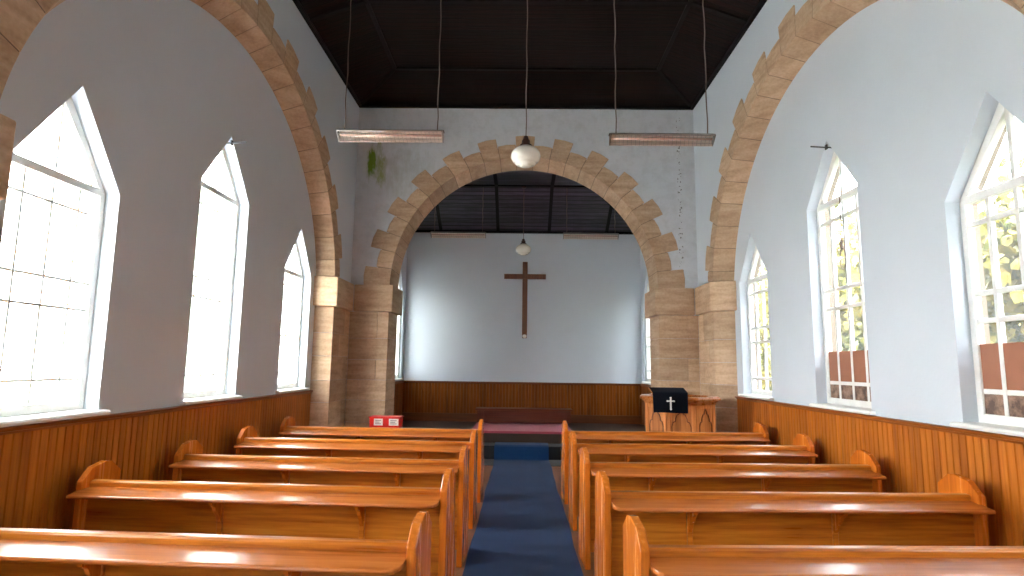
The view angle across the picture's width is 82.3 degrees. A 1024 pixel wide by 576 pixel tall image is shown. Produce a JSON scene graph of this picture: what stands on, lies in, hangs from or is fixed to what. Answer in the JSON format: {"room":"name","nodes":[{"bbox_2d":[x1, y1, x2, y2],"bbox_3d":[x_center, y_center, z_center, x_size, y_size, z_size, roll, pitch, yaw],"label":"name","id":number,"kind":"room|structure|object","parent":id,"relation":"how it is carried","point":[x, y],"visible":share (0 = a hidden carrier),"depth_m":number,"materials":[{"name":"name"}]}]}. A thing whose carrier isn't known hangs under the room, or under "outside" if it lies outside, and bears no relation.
{"room":"church","nodes":[
{"label":"church","id":0,"kind":"room"},
{"bbox_2d":[0,0,315,413],"bbox_3d":[-3.159,-1.256,3.204,0.172,6.540,14.940,1,-7,1],"label":"wall","id":1,"kind":"structure","parent":0,"point":[158,89],"depth_m":5.14,"materials":[{"name":"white paint"}]},
{"bbox_2d":[0,97,110,427],"bbox_3d":[-3.127,-0.279,4.024,0.232,2.337,1.090,1,-7,1],"label":"window","id":2,"kind":"structure","parent":1,"relation":"in","point":[46,324],"depth_m":4.06,"materials":[{"name":"white glass"}]},
{"bbox_2d":[179,148,242,404],"bbox_3d":[-3.095,-0.239,6.136,0.232,2.807,1.120,1,-7,1],"label":"window","id":3,"kind":"structure","parent":1,"relation":"in","point":[207,355],"depth_m":6.22,"materials":[{"name":"white glass"}]},
{"bbox_2d":[227,140,246,145],"bbox_3d":[-2.967,-1.563,6.308,0.231,0.050,0.040,1,-7,1],"label":"rod","id":4,"kind":"object","parent":1,"relation":"attached to","point":[231,142],"visible":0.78,"depth_m":6.30,"materials":[{"name":"metal"}]},
{"bbox_2d":[275,241,309,393],"bbox_3d":[-3.070,0.289,8.205,0.232,2.297,1.090,1,-7,1],"label":"window","id":5,"kind":"structure","parent":1,"relation":"in","point":[293,281],"depth_m":8.35,"materials":[{"name":"white paint"}]},
{"bbox_2d":[309,306,396,426],"bbox_3d":[-2.550,1.620,9.550,0.937,2.496,1.613,1,-7,1],"label":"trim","id":6,"kind":"structure","parent":1,"relation":"attached to","point":[368,393],"depth_m":9.62,"materials":[{"name":"stone"}]},
{"bbox_2d":[313,276,402,315],"bbox_3d":[-2.495,0.157,9.733,1.008,0.450,1.767,1,-7,1],"label":"trim","id":7,"kind":"structure","parent":1,"relation":"attached to","point":[337,292],"depth_m":9.76,"materials":[{"name":"stone"}]},
{"bbox_2d":[78,278,295,340],"bbox_3d":[-3.284,-1.258,3.206,0.078,6.540,14.940,1,-7,1],"label":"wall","id":8,"kind":"structure","parent":0,"point":[80,287],"depth_m":4.48,"materials":[{"name":"white paint"}]},
{"bbox_2d":[254,0,358,402],"bbox_3d":[-2.945,-1.278,3.017,0.260,6.540,13.970,1,-7,1],"label":"wall","id":9,"kind":"structure","parent":0,"point":[315,69],"depth_m":8.84,"materials":[{"name":"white paint"}]},
{"bbox_2d":[0,114,15,199],"bbox_3d":[-2.915,-0.737,2.945,0.355,0.450,0.883,1,-7,1],"label":"trim","id":10,"kind":"structure","parent":9,"relation":"attached to","point":[7,125],"depth_m":3.17,"materials":[{"name":"stone"}]},
{"bbox_2d":[0,390,312,529],"bbox_3d":[-3.092,1.290,2.211,0.048,1.235,13.035,1,-7,1],"label":"wainscoting","id":11,"kind":"structure","parent":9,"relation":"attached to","point":[41,464],"depth_m":4.45,"materials":[{"name":"brown wood"}]},
{"bbox_2d":[0,0,341,276],"bbox_3d":[-2.884,-1.871,6.298,0.278,2.672,6.442,1,-7,1],"label":"trim","id":12,"kind":"structure","parent":9,"relation":"attached to","point":[251,24],"depth_m":7.12,"materials":[{"name":"stone"}]},
{"bbox_2d":[398,250,406,380],"bbox_3d":[-2.484,0.240,11.749,0.220,5.810,2.410,1,-7,1],"label":"wall","id":13,"kind":"structure","parent":0,"point":[402,278],"depth_m":12.70,"materials":[{"name":"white paint"}]},
{"bbox_2d":[395,281,402,380],"bbox_3d":[-2.402,0.762,12.289,0.180,2.316,0.780,1,-7,1],"label":"window","id":14,"kind":"structure","parent":13,"relation":"in","point":[398,317],"depth_m":12.53,"materials":[{"name":"white paint"}]},
{"bbox_2d":[344,108,699,426],"bbox_3d":[0.204,-0.292,10.228,7.080,6.540,0.670,1,-7,1],"label":"wall","id":15,"kind":"structure","parent":0,"point":[385,171],"depth_m":10.17,"materials":[{"name":"paint"}]},
{"bbox_2d":[364,136,684,290],"bbox_3d":[0.215,-1.290,10.355,5.411,2.654,0.690,1,-7,1],"label":"arch","id":16,"kind":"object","parent":15,"relation":"attached to","point":[638,215],"depth_m":10.11,"materials":[{"name":"stone"}]},
{"bbox_2d":[403,232,641,383],"bbox_3d":[0.240,0.453,13.100,6.190,5.810,0.400,1,-7,1],"label":"wall","id":17,"kind":"structure","parent":0,"point":[463,319],"depth_m":12.89,"materials":[{"name":"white paint"}]},
{"bbox_2d":[394,380,650,425],"bbox_3d":[0.192,2.402,11.428,5.190,1.050,2.410,1,-7,1],"label":"trim","id":18,"kind":"structure","parent":17,"relation":"attached to","point":[598,403],"depth_m":12.62,"materials":[{"name":"brown wood"}]},
{"bbox_2d":[504,262,545,337],"bbox_3d":[0.282,0.259,12.888,0.920,1.690,0.066,1,-7,1],"label":"wall cross","id":19,"kind":"object","parent":17,"relation":"attached to","point":[525,276],"visible":1,"depth_m":12.92,"materials":[{"name":"brown wood"}]},
{"bbox_2d":[484,443,561,459],"bbox_3d":[0.172,2.926,10.507,5.750,0.230,0.440,1,-7,1],"label":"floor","id":20,"kind":"structure","parent":0,"point":[555,450],"depth_m":10.29,"materials":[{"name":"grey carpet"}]},
{"bbox_2d":[454,459,593,575],"bbox_3d":[0.064,2.088,2.792,7.160,0.126,15.080,1,-7,1],"label":"floor","id":21,"kind":"structure","parent":0,"point":[556,470],"depth_m":6.38,"materials":[{"name":"brown wood"}]},
{"bbox_2d":[0,511,431,575],"bbox_3d":[-1.676,1.546,2.842,2.500,0.928,0.539,0,-7,3],"label":"pew","id":22,"kind":"object","parent":21,"relation":"on","point":[23,551],"visible":1,"depth_m":2.73,"materials":[{"name":"brown wood"}]},
{"bbox_2d":[66,460,455,575],"bbox_3d":[-1.661,1.685,3.960,2.500,0.943,0.539,0,-7,3],"label":"pew","id":23,"kind":"object","parent":21,"relation":"on","point":[103,501],"visible":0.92,"depth_m":3.87,"materials":[{"name":"brown wood"}]},
{"bbox_2d":[169,440,468,567],"bbox_3d":[-1.647,1.830,5.075,2.500,0.947,0.539,0,-7,3],"label":"pew","id":24,"kind":"object","parent":21,"relation":"on","point":[190,463],"visible":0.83,"depth_m":4.98,"materials":[{"name":"brown wood"}]},
{"bbox_2d":[233,426,477,528],"bbox_3d":[-1.632,1.970,6.191,2.500,0.959,0.539,0,-7,3],"label":"pew","id":25,"kind":"object","parent":21,"relation":"on","point":[248,443],"visible":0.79,"depth_m":6.10,"materials":[{"name":"brown wood"}]},
{"bbox_2d":[278,416,483,502],"bbox_3d":[-1.617,2.114,7.308,2.500,0.963,0.539,0,-7,2],"label":"pew","id":26,"kind":"object","parent":21,"relation":"on","point":[288,429],"visible":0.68,"depth_m":7.22,"materials":[{"name":"brown wood"}]},
{"bbox_2d":[462,442,582,575],"bbox_3d":[0.073,1.964,3.292,0.973,0.242,14.840,1,-7,1],"label":"carpet","id":27,"kind":"object","parent":21,"relation":"on","point":[523,528],"visible":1,"depth_m":6.12,"materials":[{"name":"blue carpet"}]},
{"bbox_2d":[561,421,770,503],"bbox_3d":[1.882,2.153,7.255,2.500,0.963,0.539,1,-7,-1],"label":"pew","id":28,"kind":"object","parent":21,"relation":"on","point":[760,435],"visible":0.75,"depth_m":7.18,"materials":[{"name":"brown wood"}]},
{"bbox_2d":[640,394,720,431],"bbox_3d":[2.373,2.152,8.279,1.080,1.245,1.080,-1,-8,13],"label":"pulpit","id":29,"kind":"object","parent":21,"relation":"on","point":[700,417],"visible":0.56,"depth_m":7.92,"materials":[{"name":"brown wood"}]},
{"bbox_2d":[568,431,817,530],"bbox_3d":[1.866,2.009,6.138,2.500,0.959,0.539,1,-7,-1],"label":"pew","id":30,"kind":"object","parent":21,"relation":"on","point":[802,451],"visible":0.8,"depth_m":6.06,"materials":[{"name":"brown wood"}]},
{"bbox_2d":[578,447,886,569],"bbox_3d":[1.849,1.869,5.022,2.500,0.947,0.539,1,-7,-1],"label":"pew","id":31,"kind":"object","parent":21,"relation":"on","point":[863,474],"visible":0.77,"depth_m":4.94,"materials":[{"name":"brown wood"}]},
{"bbox_2d":[594,471,995,575],"bbox_3d":[1.833,1.725,3.907,2.500,0.943,0.539,1,-7,-2],"label":"pew","id":32,"kind":"object","parent":21,"relation":"on","point":[956,515],"visible":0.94,"depth_m":3.82,"materials":[{"name":"brown wood"}]},
{"bbox_2d":[623,515,1023,575],"bbox_3d":[1.816,1.585,2.789,2.500,0.928,0.539,1,-7,-2],"label":"pew","id":33,"kind":"object","parent":21,"relation":"on","point":[640,558],"visible":1,"depth_m":2.69,"materials":[{"name":"brown wood"}]},
{"bbox_3d":[-1.786,2.366,8.237,0.560,0.700,0.400,1,-7,1],"label":"side table","id":34,"kind":"object","parent":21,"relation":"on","visible":0},
{"bbox_2d":[368,415,403,427],"bbox_3d":[-1.780,1.918,8.296,0.456,0.205,0.236,1,-7,1],"label":"box","id":35,"kind":"object","parent":34,"relation":"on","point":[388,421],"visible":0.87,"depth_m":8.19,"materials":[{"name":"cardboard"}]},
{"bbox_2d":[417,170,631,231],"bbox_3d":[0.248,-1.822,11.981,5.190,0.810,2.410,1,-7,1],"label":"ceiling","id":36,"kind":"structure","parent":0,"point":[461,209],"depth_m":12.54,"materials":[{"name":"black wood"}]},
{"bbox_2d":[430,187,485,237],"bbox_3d":[-1.090,-1.555,12.012,1.140,1.060,0.145,1,-7,1],"label":"heater","id":37,"kind":"object","parent":36,"relation":"hanging from","point":[434,234],"visible":0.96,"depth_m":11.98,"materials":[{"name":"grey metal"}]},
{"bbox_2d":[516,186,530,255],"bbox_3d":[0.237,-1.366,11.927,0.314,1.428,0.314,1,-7,1],"label":"pendant lamp","id":38,"kind":"object","parent":36,"relation":"hanging from","point":[523,249],"visible":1,"depth_m":11.77,"materials":[{"name":"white glass"}]},
{"bbox_2d":[415,173,633,234],"bbox_3d":[0.247,-1.741,11.981,5.290,0.740,2.490,1,-7,1],"label":"ceiling beams","id":39,"kind":"structure","parent":36,"relation":"attached to","point":[552,186],"depth_m":12.67,"materials":[{"name":"black wood"}]},
{"bbox_2d":[563,188,618,239],"bbox_3d":[1.610,-1.524,11.970,1.140,1.060,0.145,1,-7,1],"label":"heater","id":40,"kind":"object","parent":36,"relation":"hanging from","point":[599,236],"visible":0.93,"depth_m":11.94,"materials":[{"name":"grey metal"}]},
{"bbox_2d":[403,421,645,443],"bbox_3d":[0.189,2.975,11.646,5.190,0.430,1.830,1,-7,1],"label":"floor","id":41,"kind":"structure","parent":0,"point":[488,437],"depth_m":11.34,"materials":[{"name":"red carpet"}]},
{"bbox_2d":[472,422,571,433],"bbox_3d":[0.192,2.767,11.647,1.880,0.042,1.822,1,-7,1],"label":"rug","id":42,"kind":"object","parent":41,"relation":"on","point":[489,427],"visible":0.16,"depth_m":11.29,"materials":[{"name":"carpet"}]},
{"bbox_2d":[475,407,572,422],"bbox_3d":[0.246,2.665,12.215,2.000,0.310,0.420,1,-7,1],"label":"bench","id":43,"kind":"object","parent":42,"relation":"on","point":[488,414],"visible":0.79,"depth_m":12.05,"materials":[{"name":"brown wood"}]},
{"bbox_2d":[299,0,759,105],"bbox_3d":[0.144,-4.292,3.370,5.840,0.410,13.970,1,-7,1],"label":"ceiling","id":44,"kind":"structure","parent":0,"point":[472,35],"depth_m":8.85,"materials":[{"name":"black wood"}]},
{"bbox_2d":[336,0,443,142],"bbox_3d":[-1.386,-2.803,6.886,1.235,2.240,0.142,1,-7,1],"label":"heater","id":45,"kind":"object","parent":44,"relation":"hanging from","point":[344,135],"visible":1,"depth_m":6.78,"materials":[{"name":"grey metal"}]},
{"bbox_2d":[511,0,540,167],"bbox_3d":[0.161,-2.603,6.341,0.314,2.688,0.314,1,-7,1],"label":"pendant lamp","id":46,"kind":"object","parent":44,"relation":"hanging from","point":[525,155],"visible":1,"depth_m":6.10,"materials":[{"name":"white glass"}]},
{"bbox_2d":[292,0,766,109],"bbox_3d":[0.144,-4.212,3.369,5.940,0.340,14.050,1,-7,1],"label":"ceiling beams","id":47,"kind":"structure","parent":44,"relation":"attached to","point":[688,3],"depth_m":8.88,"materials":[{"name":"black wood"}]},
{"bbox_2d":[609,0,715,146],"bbox_3d":[1.728,-2.759,6.837,1.205,2.260,0.142,1,-7,1],"label":"heater","id":48,"kind":"object","parent":44,"relation":"hanging from","point":[707,139],"visible":1,"depth_m":6.73,"materials":[{"name":"grey metal"}]},
{"bbox_2d":[640,249,650,384],"bbox_3d":[2.925,0.300,11.666,0.220,5.810,2.410,1,-7,1],"label":"wall","id":49,"kind":"structure","parent":0,"point":[643,270],"depth_m":12.62,"materials":[{"name":"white paint"}]},
{"bbox_2d":[641,284,650,383],"bbox_3d":[2.848,0.821,12.209,0.180,2.316,0.780,1,-7,1],"label":"window","id":50,"kind":"structure","parent":49,"relation":"in","point":[648,365],"depth_m":12.41,"materials":[{"name":"white paint"}]},
{"bbox_2d":[693,0,806,431],"bbox_3d":[3.154,-1.209,2.924,0.260,6.540,13.970,1,-7,1],"label":"wall","id":51,"kind":"structure","parent":0,"point":[734,80],"depth_m":8.73,"materials":[{"name":"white paint"}]},
{"bbox_2d":[705,0,1023,281],"bbox_3d":[3.205,-1.794,6.215,0.278,2.656,6.705,1,-7,1],"label":"trim","id":52,"kind":"structure","parent":51,"relation":"attached to","point":[801,34],"depth_m":7.52,"materials":[{"name":"stone"}]},
{"bbox_2d":[735,396,1023,545],"bbox_3d":[3.219,1.361,2.115,0.048,1.235,13.035,1,-7,1],"label":"wainscoting","id":53,"kind":"structure","parent":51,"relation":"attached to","point":[913,456],"depth_m":4.74,"materials":[{"name":"brown wood"}]},
{"bbox_2d":[734,0,1023,425],"bbox_3d":[3.372,-1.183,3.104,0.172,6.540,14.940,1,-7,1],"label":"wall","id":54,"kind":"structure","parent":0,"point":[906,94],"depth_m":5.10,"materials":[{"name":"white paint"}]},
{"bbox_2d":[645,281,736,318],"bbox_3d":[2.876,0.218,9.652,1.008,0.450,1.766,1,-7,1],"label":"trim","id":55,"kind":"structure","parent":54,"relation":"attached to","point":[715,296],"depth_m":9.68,"materials":[{"name":"stone"}]},
{"bbox_2d":[650,311,737,432],"bbox_3d":[2.893,1.681,9.467,0.937,2.496,1.612,1,-7,1],"label":"pillar","id":56,"kind":"structure","parent":54,"relation":"attached to","point":[686,373],"depth_m":9.57,"materials":[{"name":"stone"}]},
{"bbox_2d":[738,246,773,400],"bbox_3d":[3.401,0.362,8.106,0.232,2.297,1.090,1,-7,1],"label":"window","id":57,"kind":"structure","parent":54,"relation":"in","point":[761,394],"depth_m":8.30,"materials":[{"name":"white paint"}]},
{"bbox_2d":[810,144,830,149],"bbox_3d":[3.282,-1.493,6.213,0.231,0.050,0.040,1,-7,1],"label":"rod","id":58,"kind":"object","parent":54,"relation":"attached to","point":[826,147],"visible":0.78,"depth_m":6.21,"materials":[{"name":"metal"}]},
{"bbox_2d":[809,152,875,414],"bbox_3d":[3.376,-0.167,6.037,0.232,2.807,1.120,1,-7,1],"label":"window","id":59,"kind":"structure","parent":54,"relation":"in","point":[843,369],"depth_m":6.12,"materials":[{"name":"white paint"}]},
{"bbox_2d":[839,197,846,268],"bbox_3d":[3.411,-0.570,6.069,0.043,0.766,0.117,3,-8,-15],"label":"cord","id":60,"kind":"object","parent":59,"relation":"hanging from","point":[841,240],"visible":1,"depth_m":6.06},
{"bbox_2d":[949,103,1023,436],"bbox_3d":[3.344,-0.207,3.925,0.232,2.337,1.090,1,-7,1],"label":"window","id":61,"kind":"structure","parent":54,"relation":"in","point":[998,367],"depth_m":4.13,"materials":[{"name":"white paint"}]},
{"bbox_2d":[752,125,1006,394],"bbox_3d":[3.497,-1.181,3.103,0.078,6.540,14.940,1,-7,1],"label":"wall","id":62,"kind":"structure","parent":0,"point":[991,162],"depth_m":4.47,"materials":[{"name":"white paint"}]},
{"bbox_3d":[2.107,1.414,7.925,0.480,0.115,0.230,1,-7,1],"label":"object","id":63,"kind":"object","parent":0,"visible":0},
{"bbox_2d":[649,387,687,413],"bbox_3d":[2.106,1.509,7.882,0.470,0.329,0.251,1,-7,1],"label":"lectern cloth","id":64,"kind":"object","parent":63,"relation":"on","point":[665,399],"visible":1,"depth_m":7.78,"materials":[{"name":"black fabric"}]},
{"label":"outside","id":65,"kind":"structure","parent":0,"visible":0},
{"bbox_3d":[0.041,2.683,4.691,120.000,0.100,130.000,1,-7,1],"label":"ground","id":66,"kind":"structure","parent":65,"visible":0},
{"bbox_2d":[757,268,771,390],"bbox_3d":[6.789,1.587,14.892,2.398,4.906,2.400,1,-7,1],"label":"shrub","id":67,"kind":"object","parent":66,"relation":"on","point":[765,280],"visible":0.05,"depth_m":14.59,"materials":[{"name":"green plant"}]},
{"bbox_2d":[759,266,770,371],"bbox_3d":[9.460,1.231,19.461,3.056,6.867,2.945,0,-7,3],"label":"shrub","id":68,"kind":"object","parent":66,"relation":"on","point":[765,271],"visible":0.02,"depth_m":19.45,"materials":[{"name":"green plant"}]},
{"bbox_2d":[767,242,859,381],"bbox_3d":[6.559,1.294,12.258,2.366,4.799,2.374,1,-7,1],"label":"shrub","id":69,"kind":"object","parent":66,"relation":"on","point":[842,294],"visible":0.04,"depth_m":11.82,"materials":[{"name":"green plant"}]},
{"bbox_2d":[834,204,858,350],"bbox_3d":[9.676,0.872,16.070,2.832,6.704,3.005,-2,-8,17],"label":"shrub","id":70,"kind":"object","parent":66,"relation":"on","point":[851,224],"visible":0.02,"depth_m":16.16,"materials":[{"name":"green plant"}]},
{"bbox_2d":[841,248,983,386],"bbox_3d":[6.656,1.030,9.575,2.323,4.628,2.485,1,-7,1],"label":"shrub","id":71,"kind":"object","parent":66,"relation":"on","point":[857,311],"visible":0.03,"depth_m":9.87,"materials":[{"name":"green plant"}]},
{"bbox_2d":[978,200,1004,257],"bbox_3d":[9.711,0.815,12.796,2.904,5.969,2.963,1,-7,1],"label":"shrub","id":72,"kind":"object","parent":66,"relation":"on","point":[1001,201],"visible":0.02,"depth_m":12.67,"materials":[{"name":"green plant"}]},
{"bbox_2d":[979,189,1023,394],"bbox_3d":[6.416,0.806,6.896,2.449,4.371,2.305,1,-7,1],"label":"shrub","id":73,"kind":"object","parent":66,"relation":"on","point":[1008,252],"visible":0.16,"depth_m":6.83,"materials":[{"name":"green plant"}]},
{"bbox_2d":[980,146,1023,337],"bbox_3d":[9.419,0.316,9.502,3.005,6.094,2.882,1,-7,1],"label":"shrub","id":74,"kind":"object","parent":66,"relation":"on","point":[1005,177],"visible":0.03,"depth_m":10.56,"materials":[{"name":"green plant"}]},
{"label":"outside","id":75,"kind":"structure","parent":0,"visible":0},
{"bbox_2d":[759,206,1014,352],"bbox_3d":[24.114,-0.805,19.694,26.400,11.642,67.500,1,-7,1],"label":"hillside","id":76,"kind":"structure","parent":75,"point":[995,210],"depth_m":26.58,"materials":[{"name":"green plant"}]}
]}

